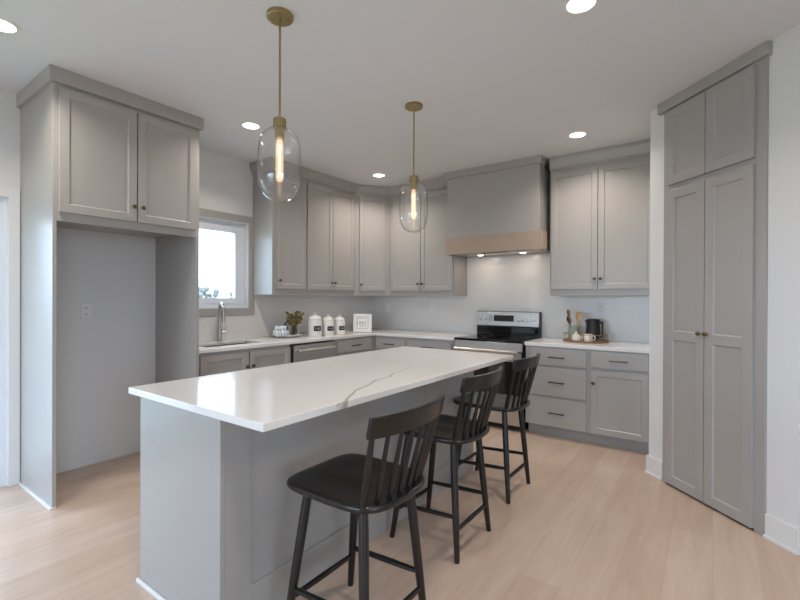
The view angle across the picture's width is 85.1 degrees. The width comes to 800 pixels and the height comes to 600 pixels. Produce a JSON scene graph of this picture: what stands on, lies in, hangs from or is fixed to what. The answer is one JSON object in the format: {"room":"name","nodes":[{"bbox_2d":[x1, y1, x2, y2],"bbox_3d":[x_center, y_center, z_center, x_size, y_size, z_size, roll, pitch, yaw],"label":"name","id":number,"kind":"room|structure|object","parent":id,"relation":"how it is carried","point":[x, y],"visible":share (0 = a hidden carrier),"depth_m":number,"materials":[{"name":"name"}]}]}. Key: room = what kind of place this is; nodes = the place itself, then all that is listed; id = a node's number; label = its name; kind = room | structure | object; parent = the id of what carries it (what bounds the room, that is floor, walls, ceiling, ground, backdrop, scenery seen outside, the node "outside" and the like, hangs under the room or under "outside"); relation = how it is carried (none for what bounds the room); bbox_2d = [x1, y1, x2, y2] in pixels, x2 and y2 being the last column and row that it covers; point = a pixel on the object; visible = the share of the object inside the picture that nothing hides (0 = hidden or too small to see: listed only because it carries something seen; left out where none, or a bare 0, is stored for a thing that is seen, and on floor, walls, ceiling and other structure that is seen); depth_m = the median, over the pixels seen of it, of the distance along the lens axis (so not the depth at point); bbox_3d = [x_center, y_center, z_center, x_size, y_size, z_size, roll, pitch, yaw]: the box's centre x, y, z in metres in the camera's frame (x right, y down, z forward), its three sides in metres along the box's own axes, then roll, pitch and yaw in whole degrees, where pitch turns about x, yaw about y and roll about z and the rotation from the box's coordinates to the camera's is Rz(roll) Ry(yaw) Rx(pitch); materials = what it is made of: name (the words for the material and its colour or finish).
{"room":"kitchen","nodes":[
{"label":"kitchen","id":0,"kind":"room"},
{"bbox_2d":[0,89,369,472],"bbox_3d":[-3.223,-0.076,2.542,0.158,2.775,9.360,0,0,36],"label":"wall","id":1,"kind":"structure","parent":0,"point":[99,357],"depth_m":3.61,"materials":[{"name":"white paint"}]},
{"bbox_2d":[0,197,6,486],"bbox_3d":[-3.237,0.296,2.531,0.110,2.030,1.425,0,0,36],"label":"door","id":2,"kind":"structure","parent":1,"relation":"in","point":[3,201],"depth_m":3.06,"materials":[{"name":"white plastic"}]},
{"bbox_2d":[0,186,19,486],"bbox_3d":[-3.177,0.262,2.472,0.018,2.100,1.579,0,0,36],"label":"trim","id":3,"kind":"structure","parent":1,"relation":"attached to","point":[13,195],"depth_m":3.08,"materials":[{"name":"white paint"}]},
{"bbox_2d":[81,304,90,317],"bbox_3d":[-2.481,0.087,3.445,0.008,0.116,0.072,0,0,36],"label":"wall outlet","id":4,"kind":"object","parent":1,"relation":"attached to","point":[85,308],"visible":1,"depth_m":3.44,"materials":[{"name":"white plastic"}]},
{"bbox_2d":[199,218,243,306],"bbox_3d":[-1.914,-0.366,4.364,0.090,0.900,0.805,0,0,36],"label":"window","id":5,"kind":"structure","parent":1,"relation":"in","point":[237,230],"depth_m":4.58,"materials":[{"name":"white plastic"}]},
{"bbox_2d":[199,215,248,308],"bbox_3d":[-1.874,-0.366,4.335,0.059,0.908,0.813,0,0,36],"label":"trim","id":6,"kind":"structure","parent":1,"relation":"attached to","point":[246,225],"depth_m":4.64,"materials":[{"name":"white paint"}]},
{"bbox_2d":[199,208,254,316],"bbox_3d":[-1.848,-0.362,4.314,0.016,1.048,0.952,0,0,36],"label":"trim","id":7,"kind":"structure","parent":1,"relation":"attached to","point":[250,310],"depth_m":4.57,"materials":[{"name":"beige paint"}]},
{"bbox_2d":[249,157,308,294],"bbox_3d":[-1.310,-0.759,4.748,0.378,1.404,0.503,0,0,36],"label":"upper cabinet","id":8,"kind":"object","parent":1,"relation":"attached to","point":[279,230],"visible":1,"depth_m":4.62,"materials":[{"name":"beige paint"}]},
{"bbox_2d":[306,169,356,295],"bbox_3d":[-0.926,-0.759,5.281,0.378,1.404,0.808,0,0,36],"label":"upper cabinet","id":9,"kind":"object","parent":1,"relation":"attached to","point":[330,200],"visible":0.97,"depth_m":5.15,"materials":[{"name":"beige paint"}]},
{"bbox_2d":[354,184,389,295],"bbox_3d":[-0.382,-0.758,5.807,0.628,1.404,0.724,0,0,36],"label":"upper cabinet","id":10,"kind":"object","parent":1,"relation":"attached to","point":[372,203],"visible":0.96,"depth_m":5.59,"materials":[{"name":"grey paint"}]},
{"bbox_2d":[0,0,799,186],"bbox_3d":[-0.104,-1.521,0.297,7.830,0.150,9.660,0,0,36],"label":"ceiling","id":11,"kind":"structure","parent":0,"point":[495,81],"depth_m":2.69,"materials":[{"name":"white paint"}]},
{"bbox_2d":[0,17,20,33],"bbox_3d":[-2.115,-1.455,2.304,0.170,0.007,0.170,0,0,36],"label":"recessed light","id":12,"kind":"object","parent":11,"relation":"in","point":[7,26],"visible":1,"depth_m":2.33,"materials":[{"name":"white paint"}]},
{"bbox_2d":[240,121,261,129],"bbox_3d":[-1.246,-1.456,3.643,0.170,0.007,0.170,0,0,36],"label":"recessed light","id":13,"kind":"object","parent":11,"relation":"in","point":[250,125],"visible":1,"depth_m":3.63,"materials":[{"name":"white plastic"}]},
{"bbox_2d":[257,6,300,201],"bbox_3d":[-0.614,-0.977,2.224,0.216,0.952,0.216,0,0,36],"label":"pendant light","id":14,"kind":"object","parent":11,"relation":"hanging from","point":[278,16],"visible":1,"depth_m":2.21,"materials":[{"name":"clear glass"}]},
{"bbox_2d":[273,116,285,139],"bbox_3d":[-0.614,-0.875,2.224,0.066,0.103,0.066,0,0,36],"label":"socket","id":15,"kind":"object","parent":14,"relation":"attached to","point":[279,123],"depth_m":2.20,"materials":[{"name":"gold metal"}]},
{"bbox_2d":[372,173,385,176],"bbox_3d":[-0.245,-1.456,5.091,0.170,0.007,0.170,0,0,36],"label":"recessed light","id":16,"kind":"object","parent":11,"relation":"in","point":[374,174],"visible":1,"depth_m":5.09,"materials":[{"name":"white plastic"}]},
{"bbox_2d":[399,101,427,232],"bbox_3d":[0.103,-0.977,3.255,0.216,0.952,0.216,0,0,36],"label":"pendant light","id":17,"kind":"object","parent":11,"relation":"hanging from","point":[414,106],"visible":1,"depth_m":3.24,"materials":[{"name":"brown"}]},
{"bbox_2d":[409,175,417,189],"bbox_3d":[0.102,-0.875,3.255,0.066,0.103,0.066,0,0,36],"label":"socket","id":18,"kind":"object","parent":17,"relation":"attached to","point":[413,179],"depth_m":3.23,"materials":[{"name":"gold metal"}]},
{"bbox_2d":[567,131,587,137],"bbox_3d":[1.554,-1.446,3.815,0.170,0.007,0.170,0,0,36],"label":"recessed light","id":19,"kind":"object","parent":11,"relation":"in","point":[577,134],"visible":1,"depth_m":3.81,"materials":[{"name":"beige plastic"}]},
{"bbox_2d":[562,0,599,14],"bbox_3d":[0.882,-1.444,2.124,0.170,0.007,0.170,0,0,36],"label":"recessed light","id":20,"kind":"object","parent":11,"relation":"in","point":[571,7],"visible":1,"depth_m":2.14,"materials":[{"name":"beige plastic"}]},
{"bbox_2d":[0,424,799,599],"bbox_3d":[-0.115,1.389,0.304,7.830,0.120,9.660,0,0,36],"label":"floor","id":21,"kind":"structure","parent":0,"point":[589,523],"depth_m":2.37,"materials":[{"name":"brown wood"}]},
{"bbox_2d":[16,64,203,509],"bbox_3d":[-2.147,-0.074,3.298,0.716,2.774,1.002,0,0,36],"label":"tall cabinet","id":22,"kind":"object","parent":21,"relation":"on","point":[97,156],"visible":0.97,"depth_m":3.01,"materials":[{"name":"grey paint"}]},
{"bbox_2d":[199,343,290,376],"bbox_3d":[-1.610,0.877,4.113,0.629,0.873,0.990,0,0,36],"label":"base cabinet","id":23,"kind":"object","parent":21,"relation":"on","point":[212,363],"visible":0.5,"depth_m":3.91,"materials":[{"name":"beige paint"}]},
{"bbox_2d":[199,328,473,353],"bbox_3d":[-0.601,0.426,4.593,1.703,0.031,2.949,0,0,36],"label":"countertop","id":24,"kind":"structure","parent":23,"relation":"on","point":[258,342],"depth_m":4.73,"materials":[{"name":"white stone"}]},
{"bbox_2d":[216,302,226,341],"bbox_3d":[-1.724,0.213,4.249,0.092,0.388,0.205,0,0,-34],"label":"faucet","id":25,"kind":"object","parent":24,"relation":"on","point":[220,332],"visible":1,"depth_m":4.28,"materials":[{"name":"silver metal"}]},
{"bbox_2d":[206,343,246,346],"bbox_3d":[-1.632,0.553,4.121,0.330,0.224,0.604,0,0,36],"label":"sink","id":26,"kind":"object","parent":24,"relation":"in","point":[239,343],"visible":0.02,"depth_m":4.28,"materials":[{"name":"silver metal"}]},
{"bbox_2d":[270,332,303,337],"bbox_3d":[-1.236,0.386,4.790,0.266,0.045,0.430,0,0,40],"label":"serving tray","id":27,"kind":"object","parent":24,"relation":"on","point":[290,335],"visible":0.89,"depth_m":4.70,"materials":[{"name":"grey stone"}]},
{"bbox_2d":[273,325,288,336],"bbox_3d":[-1.287,0.333,4.700,0.130,0.115,0.138,0,0,-34],"label":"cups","id":28,"kind":"object","parent":27,"relation":"on","point":[282,330],"visible":0.94,"depth_m":4.66,"materials":[{"name":"grey"}]},
{"bbox_2d":[285,311,304,334],"bbox_3d":[-1.170,0.257,4.849,0.209,0.282,0.232,0,0,1],"label":"potted plant","id":29,"kind":"object","parent":27,"relation":"on","point":[299,318],"visible":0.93,"depth_m":4.81,"materials":[{"name":"green plant"}]},
{"bbox_2d":[308,313,321,335],"bbox_3d":[-0.968,0.277,4.953,0.156,0.264,0.159,0,0,-2],"label":"canister","id":30,"kind":"object","parent":24,"relation":"on","point":[314,321],"visible":1,"depth_m":4.89,"materials":[{"name":"white ceramic"}]},
{"bbox_2d":[308,320,321,335],"bbox_3d":[-0.969,0.316,4.955,0.156,0.185,0.156,0,0,-2],"label":"jar","id":31,"kind":"object","parent":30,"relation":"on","point":[314,326],"depth_m":4.89,"materials":[{"name":"white ceramic"}]},
{"bbox_2d":[322,314,333,334],"bbox_3d":[-0.840,0.287,5.089,0.138,0.244,0.141,0,0,-2],"label":"canister","id":32,"kind":"object","parent":24,"relation":"on","point":[327,322],"visible":1,"depth_m":5.03,"materials":[{"name":"white ceramic"}]},
{"bbox_2d":[322,321,333,334],"bbox_3d":[-0.840,0.326,5.091,0.138,0.165,0.138,0,0,-2],"label":"jar","id":33,"kind":"object","parent":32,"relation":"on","point":[327,326],"depth_m":5.03,"materials":[{"name":"white ceramic"}]},
{"bbox_2d":[334,314,344,334],"bbox_3d":[-0.726,0.290,5.222,0.132,0.237,0.135,0,0,-2],"label":"canister","id":34,"kind":"object","parent":24,"relation":"on","point":[339,322],"visible":0.98,"depth_m":5.17,"materials":[{"name":"white ceramic"}]},
{"bbox_2d":[334,321,344,334],"bbox_3d":[-0.726,0.330,5.224,0.132,0.158,0.132,0,0,-2],"label":"jar","id":35,"kind":"object","parent":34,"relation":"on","point":[339,326],"depth_m":5.17,"materials":[{"name":"white ceramic"}]},
{"bbox_2d":[353,314,371,331],"bbox_3d":[-0.471,0.291,5.484,0.231,0.234,0.062,0,0,0],"label":"framed sign","id":36,"kind":"object","parent":24,"relation":"on","point":[361,322],"visible":1,"depth_m":5.48,"materials":[{"name":"white wood"}]},
{"bbox_2d":[136,371,473,599],"bbox_3d":[-0.343,0.881,2.731,0.705,0.882,2.168,0,0,36],"label":"kitchen island","id":37,"kind":"object","parent":21,"relation":"on","point":[219,513],"visible":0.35,"depth_m":1.89,"materials":[{"name":"beige paint"}]},
{"bbox_2d":[129,346,512,431],"bbox_3d":[-0.212,0.423,2.639,1.000,0.030,2.220,0,0,36],"label":"island countertop","id":38,"kind":"structure","parent":37,"relation":"on","point":[263,399],"depth_m":2.10,"materials":[{"name":"white stone"}]},
{"bbox_2d":[290,340,335,362],"bbox_3d":[-1.118,0.879,4.761,0.630,0.869,0.608,0,0,36],"label":"dishwasher","id":39,"kind":"object","parent":21,"relation":"on","point":[307,351],"visible":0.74,"depth_m":4.57,"materials":[{"name":"silver metal"}]},
{"bbox_2d":[332,335,374,356],"bbox_3d":[-0.714,0.877,5.351,0.637,0.873,0.800,0,0,36],"label":"base cabinet","id":40,"kind":"object","parent":21,"relation":"on","point":[346,346],"visible":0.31,"depth_m":5.12,"materials":[{"name":"beige paint"}]},
{"bbox_2d":[287,394,444,599],"bbox_3d":[-0.136,0.853,1.725,0.552,0.949,0.468,0,0,36],"label":"counter stool","id":41,"kind":"object","parent":21,"relation":"on","point":[361,485],"visible":1,"depth_m":1.66,"materials":[{"name":"black wood"}]},
{"bbox_2d":[375,335,454,349],"bbox_3d":[0.304,0.881,5.357,1.120,0.873,0.652,0,0,36],"label":"base cabinet","id":42,"kind":"object","parent":21,"relation":"on","point":[381,342],"visible":0.2,"depth_m":5.13,"materials":[{"name":"beige paint"}]},
{"bbox_2d":[390,367,502,563],"bbox_3d":[0.271,0.852,2.444,0.552,0.949,0.468,0,0,36],"label":"counter stool","id":43,"kind":"object","parent":21,"relation":"on","point":[454,431],"visible":0.78,"depth_m":2.31,"materials":[{"name":"black wood"}]},
{"bbox_2d":[453,353,539,503],"bbox_3d":[0.689,0.852,3.087,0.552,0.949,0.468,0,0,36],"label":"counter stool","id":44,"kind":"object","parent":21,"relation":"on","point":[503,403],"visible":0.82,"depth_m":2.94,"materials":[{"name":"black wood"}]},
{"bbox_2d":[454,311,541,429],"bbox_3d":[1.062,0.717,4.769,0.762,1.170,0.689,0,0,36],"label":"stove","id":45,"kind":"object","parent":21,"relation":"on","point":[498,332],"visible":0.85,"depth_m":4.65,"materials":[{"name":"silver metal"}]},
{"bbox_2d":[455,334,538,343],"bbox_3d":[1.064,0.422,4.770,0.762,0.024,0.545,0,0,36],"label":"cooktop","id":46,"kind":"object","parent":45,"relation":"in","point":[476,338],"depth_m":4.68,"materials":[{"name":"black glass"}]},
{"bbox_2d":[526,345,648,452],"bbox_3d":[1.859,0.889,4.238,1.108,0.873,0.652,0,0,36],"label":"base cabinet","id":47,"kind":"object","parent":21,"relation":"on","point":[593,396],"visible":0.92,"depth_m":3.99,"materials":[{"name":"beige paint"}]},
{"bbox_2d":[524,337,648,352],"bbox_3d":[1.870,0.434,4.254,1.121,0.035,0.613,0,0,36],"label":"countertop","id":48,"kind":"structure","parent":47,"relation":"on","point":[635,347],"depth_m":4.09,"materials":[{"name":"white stone"}]},
{"bbox_2d":[563,332,608,343],"bbox_3d":[1.856,0.376,4.369,0.424,0.081,0.373,0,0,36],"label":"round tray","id":49,"kind":"object","parent":48,"relation":"on","point":[565,333],"visible":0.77,"depth_m":4.26,"materials":[{"name":"brown wood"}]},
{"bbox_2d":[568,326,578,339],"bbox_3d":[1.775,0.336,4.452,0.106,0.135,0.105,0,0,36],"label":"utensil crock","id":50,"kind":"object","parent":49,"relation":"on","point":[571,329],"visible":0.5,"depth_m":4.42,"materials":[{"name":"ceramic"}]},
{"bbox_2d":[567,310,570,325],"bbox_3d":[1.735,0.245,4.454,0.062,0.291,0.021,0,0,21],"label":"wooden turner","id":51,"kind":"object","parent":50,"relation":"in","point":[568,311],"visible":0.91,"depth_m":4.45,"materials":[{"name":"brown wood"}]},
{"bbox_2d":[577,313,581,326],"bbox_3d":[1.806,0.261,4.418,0.076,0.259,0.011,0,0,45],"label":"wooden spoon","id":52,"kind":"object","parent":50,"relation":"in","point":[579,316],"visible":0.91,"depth_m":4.41,"materials":[{"name":"brown wood"}]},
{"bbox_2d":[572,331,582,340],"bbox_3d":[1.746,0.356,4.315,0.086,0.095,0.096,0,0,-18],"label":"sugar pot","id":53,"kind":"object","parent":49,"relation":"on","point":[574,337],"visible":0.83,"depth_m":4.29,"materials":[{"name":"beige ceramic"}]},
{"bbox_2d":[584,334,595,341],"bbox_3d":[1.845,0.368,4.253,0.099,0.072,0.082,0,0,2],"label":"mug","id":54,"kind":"object","parent":49,"relation":"on","point":[586,338],"visible":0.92,"depth_m":4.22,"materials":[{"name":"beige ceramic"}]},
{"bbox_2d":[585,319,602,340],"bbox_3d":[1.939,0.295,4.377,0.150,0.218,0.150,0,0,-9],"label":"kettle","id":55,"kind":"object","parent":49,"relation":"on","point":[592,325],"visible":0.82,"depth_m":4.32,"materials":[{"name":"black plastic"}]},
{"bbox_2d":[657,40,771,535],"bbox_3d":[2.196,-0.056,2.867,0.510,2.774,0.822,0,0,-9],"label":"pantry cabinet","id":56,"kind":"object","parent":21,"relation":"on","point":[716,128],"visible":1,"depth_m":2.73,"materials":[{"name":"beige paint"}]},
{"bbox_2d":[370,168,648,349],"bbox_3d":[1.023,-0.068,5.340,3.778,2.775,0.158,0,0,36],"label":"wall","id":57,"kind":"structure","parent":0,"point":[517,283],"depth_m":5.04,"materials":[{"name":"white tile"}]},
{"bbox_2d":[386,304,389,311],"bbox_3d":[-0.170,0.114,6.097,0.072,0.116,0.008,0,0,36],"label":"wall outlet","id":58,"kind":"object","parent":57,"relation":"attached to","point":[387,305],"visible":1,"depth_m":6.09,"materials":[{"name":"white plastic"}]},
{"bbox_2d":[390,177,466,295],"bbox_3d":[0.335,-0.755,5.510,0.943,1.404,0.369,0,0,36],"label":"upper cabinet","id":59,"kind":"object","parent":57,"relation":"attached to","point":[420,265],"visible":0.86,"depth_m":5.36,"materials":[{"name":"beige paint"}]},
{"bbox_2d":[431,301,435,309],"bbox_3d":[0.435,0.067,5.661,0.072,0.116,0.008,0,0,36],"label":"wall outlet","id":60,"kind":"object","parent":57,"relation":"attached to","point":[433,303],"visible":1,"depth_m":5.66,"materials":[{"name":"white plastic"}]},
{"bbox_2d":[445,155,549,257],"bbox_3d":[1.109,-0.981,4.871,1.114,0.944,0.501,0,0,36],"label":"range hood","id":61,"kind":"object","parent":57,"relation":"attached to","point":[502,208],"visible":0.99,"depth_m":4.64,"materials":[{"name":"beige paint"}]},
{"bbox_2d":[549,139,649,295],"bbox_3d":[2.009,-0.746,4.304,0.957,1.404,0.369,0,0,36],"label":"upper cabinet","id":62,"kind":"object","parent":57,"relation":"attached to","point":[600,198],"visible":0.81,"depth_m":4.17,"materials":[{"name":"beige paint"}]},
{"bbox_2d":[597,303,604,314],"bbox_3d":[2.067,0.091,4.486,0.072,0.116,0.008,0,0,36],"label":"wall outlet","id":63,"kind":"object","parent":57,"relation":"attached to","point":[600,306],"visible":1,"depth_m":4.48,"materials":[{"name":"white plastic"}]},
{"bbox_2d":[649,25,799,528],"bbox_3d":[2.066,-0.057,2.826,0.120,2.775,1.086,0,0,-9],"label":"wall","id":64,"kind":"structure","parent":0,"point":[783,319],"depth_m":2.39,"materials":[{"name":"white paint"}]},
{"bbox_2d":[645,455,661,480],"bbox_3d":[1.913,1.261,3.285,0.026,0.135,0.163,0,0,-9],"label":"baseboard","id":65,"kind":"structure","parent":64,"relation":"attached to","point":[653,465],"depth_m":3.28,"materials":[{"name":"white paint"}]},
{"bbox_2d":[763,513,799,554],"bbox_3d":[2.063,1.264,2.361,0.026,0.135,0.179,0,0,-9],"label":"baseboard","id":66,"kind":"structure","parent":64,"relation":"attached to","point":[779,532],"depth_m":2.35,"materials":[{"name":"white paint"}]},
{"label":"outside","id":67,"kind":"structure","parent":0,"visible":0},
{"bbox_3d":[-38.268,1.640,27.557,85.700,0.150,120.000,0,0,36],"label":"ground","id":68,"kind":"structure","parent":67,"visible":0},
{"bbox_2d":[199,289,203,297],"bbox_3d":[-22.959,0.102,48.509,2.370,2.933,2.256,0,0,36],"label":"tree","id":69,"kind":"object","parent":68,"relation":"on","point":[201,295],"visible":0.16,"depth_m":48.15,"materials":[{"name":"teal plant"}]},
{"bbox_2d":[199,287,219,297],"bbox_3d":[-24.558,-0.091,54.759,2.940,3.274,2.761,0,0,36],"label":"tree","id":70,"kind":"object","parent":68,"relation":"on","point":[215,291],"visible":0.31,"depth_m":54.63,"materials":[{"name":"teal plant"}]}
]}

